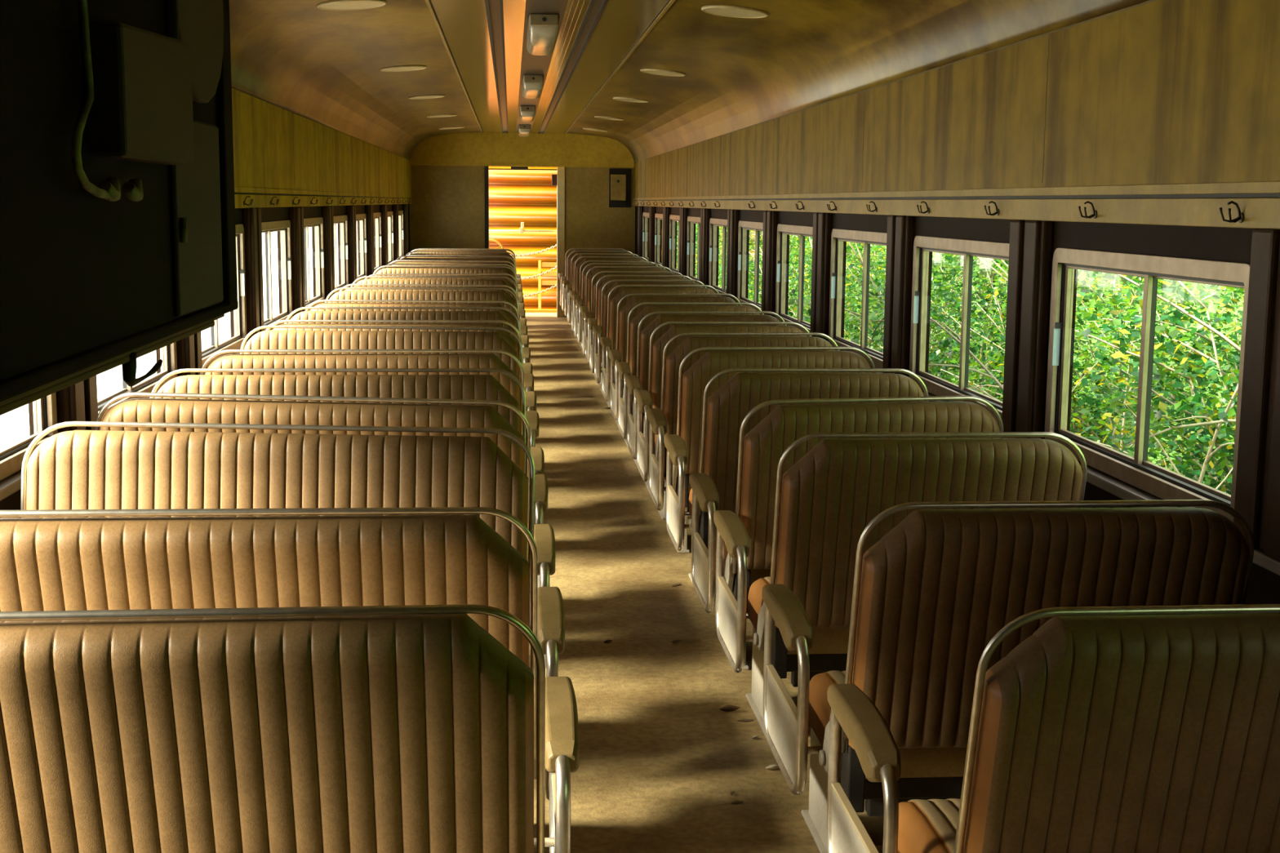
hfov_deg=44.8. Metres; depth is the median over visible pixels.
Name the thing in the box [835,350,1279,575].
trim
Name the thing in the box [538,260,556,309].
railing
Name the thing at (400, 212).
window
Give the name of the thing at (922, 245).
window
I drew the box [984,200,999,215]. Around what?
coat hook
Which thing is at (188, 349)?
trim
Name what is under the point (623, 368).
seat
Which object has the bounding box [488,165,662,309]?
wall
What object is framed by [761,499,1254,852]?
seat
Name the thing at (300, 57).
ceiling
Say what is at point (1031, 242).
pilaster
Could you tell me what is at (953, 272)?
bush
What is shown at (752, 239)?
bush
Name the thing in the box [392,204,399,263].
trim
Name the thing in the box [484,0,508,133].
trim
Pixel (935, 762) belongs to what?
seat cushion
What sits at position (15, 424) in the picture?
windows
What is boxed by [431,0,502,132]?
ceiling panel
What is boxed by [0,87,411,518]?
wall
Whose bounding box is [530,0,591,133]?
trim
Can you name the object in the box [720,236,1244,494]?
grass bank
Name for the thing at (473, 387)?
seat
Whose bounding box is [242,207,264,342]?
trim
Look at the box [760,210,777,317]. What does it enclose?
pilaster
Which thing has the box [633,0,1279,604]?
wall
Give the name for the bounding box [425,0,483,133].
trim
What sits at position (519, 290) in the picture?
seat
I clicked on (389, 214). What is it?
window
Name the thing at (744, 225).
window
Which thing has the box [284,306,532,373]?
seat
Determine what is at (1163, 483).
window
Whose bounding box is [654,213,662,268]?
window
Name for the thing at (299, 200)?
coat hook
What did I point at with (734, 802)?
dry leaf
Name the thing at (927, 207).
coat hook
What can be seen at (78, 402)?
trim
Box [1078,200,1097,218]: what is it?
coat hook
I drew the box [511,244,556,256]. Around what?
chain
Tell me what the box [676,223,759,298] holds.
bush
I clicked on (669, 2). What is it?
trim
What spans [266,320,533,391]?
seat
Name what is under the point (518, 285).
seat
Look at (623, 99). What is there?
ceiling vent
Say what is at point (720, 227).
bush
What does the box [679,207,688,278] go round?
trim
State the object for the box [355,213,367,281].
window
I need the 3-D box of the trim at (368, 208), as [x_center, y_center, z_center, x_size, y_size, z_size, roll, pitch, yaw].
[-2.560,-1.746,14.701,0.052,0.704,0.300,0,8,-5]
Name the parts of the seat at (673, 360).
kick panel, armrest frame, pivot arm, seat, backrest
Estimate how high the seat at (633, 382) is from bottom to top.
0.961 m
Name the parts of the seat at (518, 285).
backrest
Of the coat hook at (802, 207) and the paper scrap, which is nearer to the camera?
the paper scrap
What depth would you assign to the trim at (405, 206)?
19.54 m
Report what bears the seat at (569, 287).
on the floor
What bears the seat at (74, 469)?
on the floor
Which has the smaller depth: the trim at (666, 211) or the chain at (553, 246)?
the trim at (666, 211)
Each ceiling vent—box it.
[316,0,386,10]
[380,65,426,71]
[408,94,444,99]
[426,114,457,117]
[438,126,464,129]
[582,128,608,131]
[594,115,623,119]
[613,97,648,102]
[640,68,685,75]
[701,4,768,17]
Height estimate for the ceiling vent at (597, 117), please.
0.041 m
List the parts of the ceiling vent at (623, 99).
vent plate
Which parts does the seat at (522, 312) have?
backrest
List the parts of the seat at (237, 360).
backrest, armrest frame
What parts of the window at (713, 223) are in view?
sash, sash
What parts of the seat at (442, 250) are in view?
backrest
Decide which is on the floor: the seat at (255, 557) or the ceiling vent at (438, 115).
the seat at (255, 557)
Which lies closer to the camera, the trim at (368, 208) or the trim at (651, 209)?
the trim at (368, 208)
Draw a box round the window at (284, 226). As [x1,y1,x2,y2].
[261,219,293,330]
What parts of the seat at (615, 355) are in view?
armrest frame, kick panel, seat, backrest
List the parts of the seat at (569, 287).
armrest frame, backrest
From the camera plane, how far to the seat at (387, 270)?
14.10 m
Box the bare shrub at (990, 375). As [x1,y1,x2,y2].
[857,315,1238,488]
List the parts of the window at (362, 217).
sash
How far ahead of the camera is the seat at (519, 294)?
15.72 m
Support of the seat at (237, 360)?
on the floor
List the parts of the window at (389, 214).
sash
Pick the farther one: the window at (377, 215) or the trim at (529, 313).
the trim at (529, 313)
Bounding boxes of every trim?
[0,348,244,501]
[56,375,97,433]
[176,331,202,377]
[231,87,408,191]
[234,186,412,208]
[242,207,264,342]
[288,206,305,316]
[321,205,334,299]
[346,204,357,287]
[364,204,373,279]
[380,204,387,268]
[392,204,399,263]
[402,204,408,255]
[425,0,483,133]
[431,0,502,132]
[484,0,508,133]
[502,0,525,133]
[515,0,567,132]
[524,309,556,316]
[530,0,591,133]
[537,0,608,133]
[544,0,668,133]
[564,0,675,133]
[632,181,1279,229]
[635,0,1156,182]
[637,205,643,259]
[648,206,655,265]
[662,206,670,271]
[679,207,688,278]
[699,208,710,288]
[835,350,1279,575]
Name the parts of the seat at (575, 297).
armrest frame, backrest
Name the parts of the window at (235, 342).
sash, sash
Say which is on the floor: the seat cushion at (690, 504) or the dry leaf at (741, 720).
the dry leaf at (741, 720)
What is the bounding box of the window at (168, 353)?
[97,342,177,421]
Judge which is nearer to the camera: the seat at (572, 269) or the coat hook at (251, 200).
the coat hook at (251, 200)
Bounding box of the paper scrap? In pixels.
[765,764,779,769]
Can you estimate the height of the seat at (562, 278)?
0.963 m
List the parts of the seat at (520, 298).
backrest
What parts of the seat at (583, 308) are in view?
armrest frame, kick panel, backrest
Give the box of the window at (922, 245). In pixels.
[909,235,1009,423]
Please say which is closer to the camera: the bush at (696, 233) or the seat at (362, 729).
the seat at (362, 729)
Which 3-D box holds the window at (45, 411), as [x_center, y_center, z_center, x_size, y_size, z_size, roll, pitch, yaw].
[-1.706,-0.144,3.933,0.059,0.620,1.320,0,8,-5]
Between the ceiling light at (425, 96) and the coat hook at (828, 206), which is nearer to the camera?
the coat hook at (828, 206)
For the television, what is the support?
hanging from the ceiling
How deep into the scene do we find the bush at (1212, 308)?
6.22 m
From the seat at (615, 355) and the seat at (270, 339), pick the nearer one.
the seat at (270, 339)
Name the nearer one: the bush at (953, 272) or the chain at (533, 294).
the bush at (953, 272)
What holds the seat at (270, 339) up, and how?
on the floor
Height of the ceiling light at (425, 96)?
0.041 m
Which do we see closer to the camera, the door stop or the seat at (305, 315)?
the seat at (305, 315)
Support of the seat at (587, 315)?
on the floor
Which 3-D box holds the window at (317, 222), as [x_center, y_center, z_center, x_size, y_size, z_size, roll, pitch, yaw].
[-2.257,-1.107,10.561,0.059,0.620,1.320,0,8,-5]
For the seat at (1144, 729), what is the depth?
2.39 m
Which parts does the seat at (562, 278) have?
armrest frame, backrest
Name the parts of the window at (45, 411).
sash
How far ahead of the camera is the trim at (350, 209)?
12.92 m
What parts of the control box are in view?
box door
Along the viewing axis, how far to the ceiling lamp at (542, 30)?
7.68 m
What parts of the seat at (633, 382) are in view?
kick panel, armrest frame, backrest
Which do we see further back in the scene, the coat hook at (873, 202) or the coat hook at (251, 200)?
the coat hook at (251, 200)
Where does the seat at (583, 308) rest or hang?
on the floor
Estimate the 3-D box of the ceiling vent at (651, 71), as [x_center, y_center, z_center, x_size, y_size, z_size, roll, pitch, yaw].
[0.158,-2.424,10.611,0.314,0.041,0.315,-1,8,-9]
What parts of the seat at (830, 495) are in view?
kick panel, armrest frame, pivot arm, seat, backrest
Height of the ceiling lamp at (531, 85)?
0.100 m
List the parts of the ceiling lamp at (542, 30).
plate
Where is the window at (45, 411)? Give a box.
[0,391,57,480]
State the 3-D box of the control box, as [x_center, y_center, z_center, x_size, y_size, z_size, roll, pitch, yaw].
[-0.262,-3.221,20.943,0.300,0.520,0.122,0,8,-5]
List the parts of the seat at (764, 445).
kick panel, armrest frame, pivot arm, seat, backrest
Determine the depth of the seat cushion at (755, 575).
5.06 m
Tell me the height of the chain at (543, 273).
0.214 m
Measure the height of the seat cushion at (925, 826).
0.146 m
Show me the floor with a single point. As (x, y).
(660, 762)
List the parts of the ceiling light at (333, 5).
vent plate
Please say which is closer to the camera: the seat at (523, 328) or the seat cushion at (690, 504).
the seat cushion at (690, 504)
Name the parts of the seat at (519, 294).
backrest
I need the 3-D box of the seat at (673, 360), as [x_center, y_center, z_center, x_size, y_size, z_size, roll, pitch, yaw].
[0.456,-0.023,7.735,0.928,0.962,0.898,0,8,-5]
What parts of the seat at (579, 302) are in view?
armrest frame, backrest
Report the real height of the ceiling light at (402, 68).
0.041 m
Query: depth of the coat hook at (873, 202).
6.99 m
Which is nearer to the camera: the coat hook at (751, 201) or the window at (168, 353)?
the window at (168, 353)
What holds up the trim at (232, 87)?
attached to the wall at (264, 156)
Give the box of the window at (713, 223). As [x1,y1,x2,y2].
[708,217,727,296]
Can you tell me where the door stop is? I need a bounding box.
[551,173,556,185]
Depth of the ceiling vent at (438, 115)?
16.25 m
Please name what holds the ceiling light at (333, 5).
in the ceiling
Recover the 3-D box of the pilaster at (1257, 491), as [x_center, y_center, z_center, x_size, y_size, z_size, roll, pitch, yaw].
[1.382,-0.070,3.349,0.052,0.704,0.300,0,8,-5]
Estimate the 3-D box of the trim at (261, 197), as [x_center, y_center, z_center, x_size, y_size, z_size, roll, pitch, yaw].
[-2.084,-1.306,8.864,0.036,0.103,24.200,0,8,-5]
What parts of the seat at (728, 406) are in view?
kick panel, armrest frame, pivot arm, seat, backrest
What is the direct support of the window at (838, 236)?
in the wall at (1158, 91)
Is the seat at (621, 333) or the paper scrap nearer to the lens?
the paper scrap
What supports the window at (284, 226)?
in the wall at (264, 156)
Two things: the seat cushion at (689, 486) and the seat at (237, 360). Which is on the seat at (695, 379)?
the seat cushion at (689, 486)
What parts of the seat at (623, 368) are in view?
armrest frame, kick panel, seat, backrest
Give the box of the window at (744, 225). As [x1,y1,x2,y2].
[737,220,763,314]
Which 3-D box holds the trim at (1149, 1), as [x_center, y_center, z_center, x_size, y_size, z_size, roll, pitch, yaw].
[0.850,-1.693,9.666,0.001,0.457,25.413,0,8,-5]
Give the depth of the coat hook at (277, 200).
8.56 m
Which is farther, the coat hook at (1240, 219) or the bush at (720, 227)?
the bush at (720, 227)
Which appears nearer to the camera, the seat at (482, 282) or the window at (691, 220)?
the seat at (482, 282)
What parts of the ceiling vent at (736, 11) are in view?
vent plate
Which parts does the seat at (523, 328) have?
backrest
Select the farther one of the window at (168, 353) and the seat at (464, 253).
the seat at (464, 253)
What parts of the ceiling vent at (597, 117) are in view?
vent plate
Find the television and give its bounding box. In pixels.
[0,0,238,415]
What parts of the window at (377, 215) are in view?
sash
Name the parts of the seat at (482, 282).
backrest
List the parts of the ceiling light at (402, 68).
vent plate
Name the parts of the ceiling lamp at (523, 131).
plate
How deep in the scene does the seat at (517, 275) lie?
19.77 m
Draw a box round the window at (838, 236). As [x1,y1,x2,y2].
[828,228,886,368]
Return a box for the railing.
[488,222,556,233]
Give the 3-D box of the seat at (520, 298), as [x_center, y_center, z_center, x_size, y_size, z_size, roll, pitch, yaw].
[-1.849,-1.152,15.407,1.388,0.960,0.893,0,8,-5]
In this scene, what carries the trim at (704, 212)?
attached to the wall at (1158, 91)
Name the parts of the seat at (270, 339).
backrest, armrest frame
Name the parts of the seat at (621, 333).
kick panel, armrest frame, backrest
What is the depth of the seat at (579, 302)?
14.69 m
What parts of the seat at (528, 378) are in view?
backrest, armrest frame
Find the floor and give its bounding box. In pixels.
[524,316,884,852]
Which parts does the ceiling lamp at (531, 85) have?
plate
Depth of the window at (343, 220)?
12.79 m
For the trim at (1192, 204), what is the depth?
4.65 m
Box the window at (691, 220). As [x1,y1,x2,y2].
[686,216,700,284]
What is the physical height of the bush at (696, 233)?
3.354 m
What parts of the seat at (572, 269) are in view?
armrest frame, backrest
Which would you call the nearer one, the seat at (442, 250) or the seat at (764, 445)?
the seat at (764, 445)
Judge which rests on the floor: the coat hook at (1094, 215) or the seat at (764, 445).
the seat at (764, 445)
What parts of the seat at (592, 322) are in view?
kick panel, armrest frame, backrest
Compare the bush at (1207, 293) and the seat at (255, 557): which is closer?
the seat at (255, 557)
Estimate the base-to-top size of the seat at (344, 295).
0.972 m
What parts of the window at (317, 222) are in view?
sash, sash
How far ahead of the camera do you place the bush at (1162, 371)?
8.98 m
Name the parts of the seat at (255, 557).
backrest, pivot arm, armrest frame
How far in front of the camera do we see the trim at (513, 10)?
9.39 m
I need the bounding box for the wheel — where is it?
[488,239,503,248]
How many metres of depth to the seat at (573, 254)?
20.26 m
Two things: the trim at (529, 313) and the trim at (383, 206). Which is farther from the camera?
the trim at (529, 313)
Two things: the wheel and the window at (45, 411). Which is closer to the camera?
the window at (45, 411)
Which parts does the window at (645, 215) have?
sash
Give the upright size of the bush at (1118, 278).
7.070 m
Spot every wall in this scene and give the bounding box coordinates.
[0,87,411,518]
[408,131,635,316]
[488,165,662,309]
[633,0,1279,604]
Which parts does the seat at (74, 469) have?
backrest, pivot arm, armrest frame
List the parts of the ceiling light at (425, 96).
vent plate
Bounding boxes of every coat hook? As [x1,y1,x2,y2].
[243,195,253,205]
[270,195,279,204]
[292,196,300,204]
[747,200,755,208]
[769,200,777,208]
[795,200,804,209]
[826,200,836,210]
[866,200,877,212]
[916,200,929,213]
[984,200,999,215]
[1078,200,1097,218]
[1218,200,1244,222]
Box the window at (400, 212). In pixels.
[398,210,404,259]
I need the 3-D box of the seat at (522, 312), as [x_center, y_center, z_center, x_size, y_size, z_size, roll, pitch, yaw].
[-1.687,-0.872,13.491,1.380,0.954,0.965,0,8,-5]
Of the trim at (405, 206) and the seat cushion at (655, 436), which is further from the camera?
the trim at (405, 206)
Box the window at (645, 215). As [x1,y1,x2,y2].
[642,212,648,261]
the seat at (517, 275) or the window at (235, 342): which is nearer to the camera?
the window at (235, 342)
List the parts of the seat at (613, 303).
kick panel, armrest frame, backrest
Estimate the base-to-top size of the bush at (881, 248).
3.298 m
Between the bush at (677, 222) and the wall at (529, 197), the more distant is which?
the bush at (677, 222)
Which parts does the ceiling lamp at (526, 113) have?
plate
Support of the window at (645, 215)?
in the wall at (1158, 91)
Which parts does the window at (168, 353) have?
sash, sash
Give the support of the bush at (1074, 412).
on the grass bank
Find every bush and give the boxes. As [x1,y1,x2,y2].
[676,221,762,302]
[676,222,727,279]
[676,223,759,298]
[695,225,852,318]
[718,226,874,328]
[747,235,876,346]
[760,241,1116,443]
[787,236,963,374]
[805,241,1005,393]
[928,253,1242,484]
[995,258,1177,288]
[1070,275,1244,494]
[1077,270,1242,471]
[1170,281,1244,317]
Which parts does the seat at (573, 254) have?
armrest frame, backrest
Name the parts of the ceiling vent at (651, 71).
vent plate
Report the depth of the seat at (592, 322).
12.18 m
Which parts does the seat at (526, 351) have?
backrest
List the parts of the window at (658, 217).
sash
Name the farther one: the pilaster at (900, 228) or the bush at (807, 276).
the bush at (807, 276)
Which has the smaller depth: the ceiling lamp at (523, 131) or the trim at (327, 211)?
the trim at (327, 211)
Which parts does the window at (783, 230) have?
sash, sash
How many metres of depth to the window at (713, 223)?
13.02 m
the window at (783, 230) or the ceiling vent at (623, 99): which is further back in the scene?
the ceiling vent at (623, 99)
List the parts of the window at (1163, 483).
sash, sash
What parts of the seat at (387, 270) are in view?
backrest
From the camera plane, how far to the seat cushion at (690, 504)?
6.32 m
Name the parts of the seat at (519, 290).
backrest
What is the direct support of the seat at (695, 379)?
on the floor
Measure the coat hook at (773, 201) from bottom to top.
0.050 m
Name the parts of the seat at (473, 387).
backrest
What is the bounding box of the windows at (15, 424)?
[0,248,358,450]
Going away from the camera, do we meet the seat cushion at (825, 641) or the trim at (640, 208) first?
the seat cushion at (825, 641)
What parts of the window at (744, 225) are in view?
sash, sash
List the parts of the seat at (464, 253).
backrest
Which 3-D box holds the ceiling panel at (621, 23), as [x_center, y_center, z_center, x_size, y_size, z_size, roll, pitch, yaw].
[-0.157,-2.205,8.883,0.290,0.012,24.180,0,8,-5]
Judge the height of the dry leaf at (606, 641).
0.015 m
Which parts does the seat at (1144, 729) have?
kick panel, armrest frame, backrest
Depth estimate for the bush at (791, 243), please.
23.20 m
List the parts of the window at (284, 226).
sash, sash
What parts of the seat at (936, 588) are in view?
kick panel, armrest frame, pivot arm, seat, backrest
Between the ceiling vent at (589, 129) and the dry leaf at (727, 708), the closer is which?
the dry leaf at (727, 708)
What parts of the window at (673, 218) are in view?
sash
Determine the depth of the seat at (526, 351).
9.44 m
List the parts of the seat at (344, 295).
backrest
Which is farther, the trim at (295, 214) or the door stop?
the door stop
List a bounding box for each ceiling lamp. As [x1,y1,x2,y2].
[517,124,531,137]
[519,105,535,122]
[521,74,543,98]
[526,13,559,55]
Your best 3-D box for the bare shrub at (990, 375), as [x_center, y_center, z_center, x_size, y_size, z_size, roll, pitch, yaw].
[2.463,0.513,7.574,1.962,2.402,5.906,-3,9,-21]
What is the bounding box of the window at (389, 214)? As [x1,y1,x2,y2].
[386,211,393,264]
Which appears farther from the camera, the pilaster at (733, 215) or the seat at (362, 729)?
the pilaster at (733, 215)
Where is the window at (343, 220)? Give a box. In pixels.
[333,214,348,293]
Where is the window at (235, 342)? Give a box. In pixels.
[201,223,247,368]
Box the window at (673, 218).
[668,214,679,275]
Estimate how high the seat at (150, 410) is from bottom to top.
0.984 m
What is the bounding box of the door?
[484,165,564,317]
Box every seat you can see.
[0,506,564,799]
[0,604,578,852]
[20,421,555,668]
[94,391,547,560]
[150,368,544,474]
[200,349,539,446]
[240,324,536,411]
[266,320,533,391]
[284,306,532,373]
[305,299,530,362]
[324,287,528,347]
[339,283,527,335]
[351,275,526,325]
[364,273,525,318]
[373,265,524,309]
[382,263,523,302]
[390,259,523,296]
[394,255,522,292]
[400,254,521,288]
[404,251,521,284]
[408,248,520,280]
[414,248,520,277]
[558,248,628,319]
[560,250,634,325]
[563,253,640,316]
[565,256,647,339]
[569,260,657,348]
[572,262,665,355]
[575,266,673,344]
[579,271,684,375]
[583,274,694,384]
[587,279,706,393]
[592,284,720,407]
[600,293,741,427]
[608,302,763,446]
[616,311,786,466]
[625,321,811,493]
[634,332,839,519]
[646,346,875,552]
[663,368,928,584]
[688,395,1004,670]
[713,431,1087,738]
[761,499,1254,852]
[826,604,1279,852]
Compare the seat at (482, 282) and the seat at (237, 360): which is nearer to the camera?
the seat at (237, 360)
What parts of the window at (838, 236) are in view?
sash, sash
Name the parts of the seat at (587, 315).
armrest frame, kick panel, backrest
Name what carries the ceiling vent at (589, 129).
in the ceiling
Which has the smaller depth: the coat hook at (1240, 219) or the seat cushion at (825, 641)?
the coat hook at (1240, 219)
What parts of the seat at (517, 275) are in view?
backrest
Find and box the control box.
[608,168,631,207]
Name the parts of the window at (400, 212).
sash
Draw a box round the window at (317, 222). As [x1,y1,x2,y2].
[303,217,324,311]
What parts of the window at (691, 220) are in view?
sash, sash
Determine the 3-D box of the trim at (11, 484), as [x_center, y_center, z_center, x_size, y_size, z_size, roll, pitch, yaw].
[-2.086,-0.543,8.974,0.045,0.031,24.200,0,8,-5]
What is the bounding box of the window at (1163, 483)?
[1044,247,1249,522]
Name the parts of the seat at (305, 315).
backrest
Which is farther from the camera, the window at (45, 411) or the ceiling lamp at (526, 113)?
the ceiling lamp at (526, 113)
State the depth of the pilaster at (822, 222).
8.21 m
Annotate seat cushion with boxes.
[654,434,657,453]
[688,473,691,493]
[688,488,740,518]
[724,544,776,586]
[747,576,857,654]
[808,671,967,778]
[897,798,960,852]
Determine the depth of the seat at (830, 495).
4.15 m
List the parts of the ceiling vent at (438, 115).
vent plate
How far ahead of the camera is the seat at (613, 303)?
11.44 m
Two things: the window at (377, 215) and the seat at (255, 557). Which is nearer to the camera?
the seat at (255, 557)
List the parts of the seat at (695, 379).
kick panel, armrest frame, pivot arm, seat, backrest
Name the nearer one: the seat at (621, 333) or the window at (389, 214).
the seat at (621, 333)
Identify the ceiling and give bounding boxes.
[229,0,1149,162]
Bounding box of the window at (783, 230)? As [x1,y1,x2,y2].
[775,223,813,336]
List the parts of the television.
hooked handle, round ended plate, maroon plate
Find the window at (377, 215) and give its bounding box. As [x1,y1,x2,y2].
[373,212,382,274]
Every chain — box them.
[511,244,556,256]
[520,266,556,279]
[523,284,556,297]
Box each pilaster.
[725,208,739,302]
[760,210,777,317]
[809,212,832,341]
[882,215,915,377]
[1001,219,1053,439]
[1233,228,1279,562]
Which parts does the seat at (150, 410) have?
backrest, armrest frame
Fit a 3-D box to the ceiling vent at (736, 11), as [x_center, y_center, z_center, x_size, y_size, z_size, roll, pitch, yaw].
[0.441,-1.929,7.209,0.314,0.041,0.315,-1,8,-9]
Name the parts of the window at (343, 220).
sash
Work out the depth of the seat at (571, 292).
16.17 m
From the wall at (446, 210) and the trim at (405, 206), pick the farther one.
the wall at (446, 210)
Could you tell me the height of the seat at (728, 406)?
0.961 m
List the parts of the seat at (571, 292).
armrest frame, kick panel, backrest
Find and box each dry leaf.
[603,640,612,643]
[720,705,739,711]
[731,800,743,803]
[737,719,753,722]
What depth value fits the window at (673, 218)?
16.36 m
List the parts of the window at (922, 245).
sash, sash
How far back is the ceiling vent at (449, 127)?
18.90 m
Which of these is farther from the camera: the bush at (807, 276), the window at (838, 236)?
the bush at (807, 276)

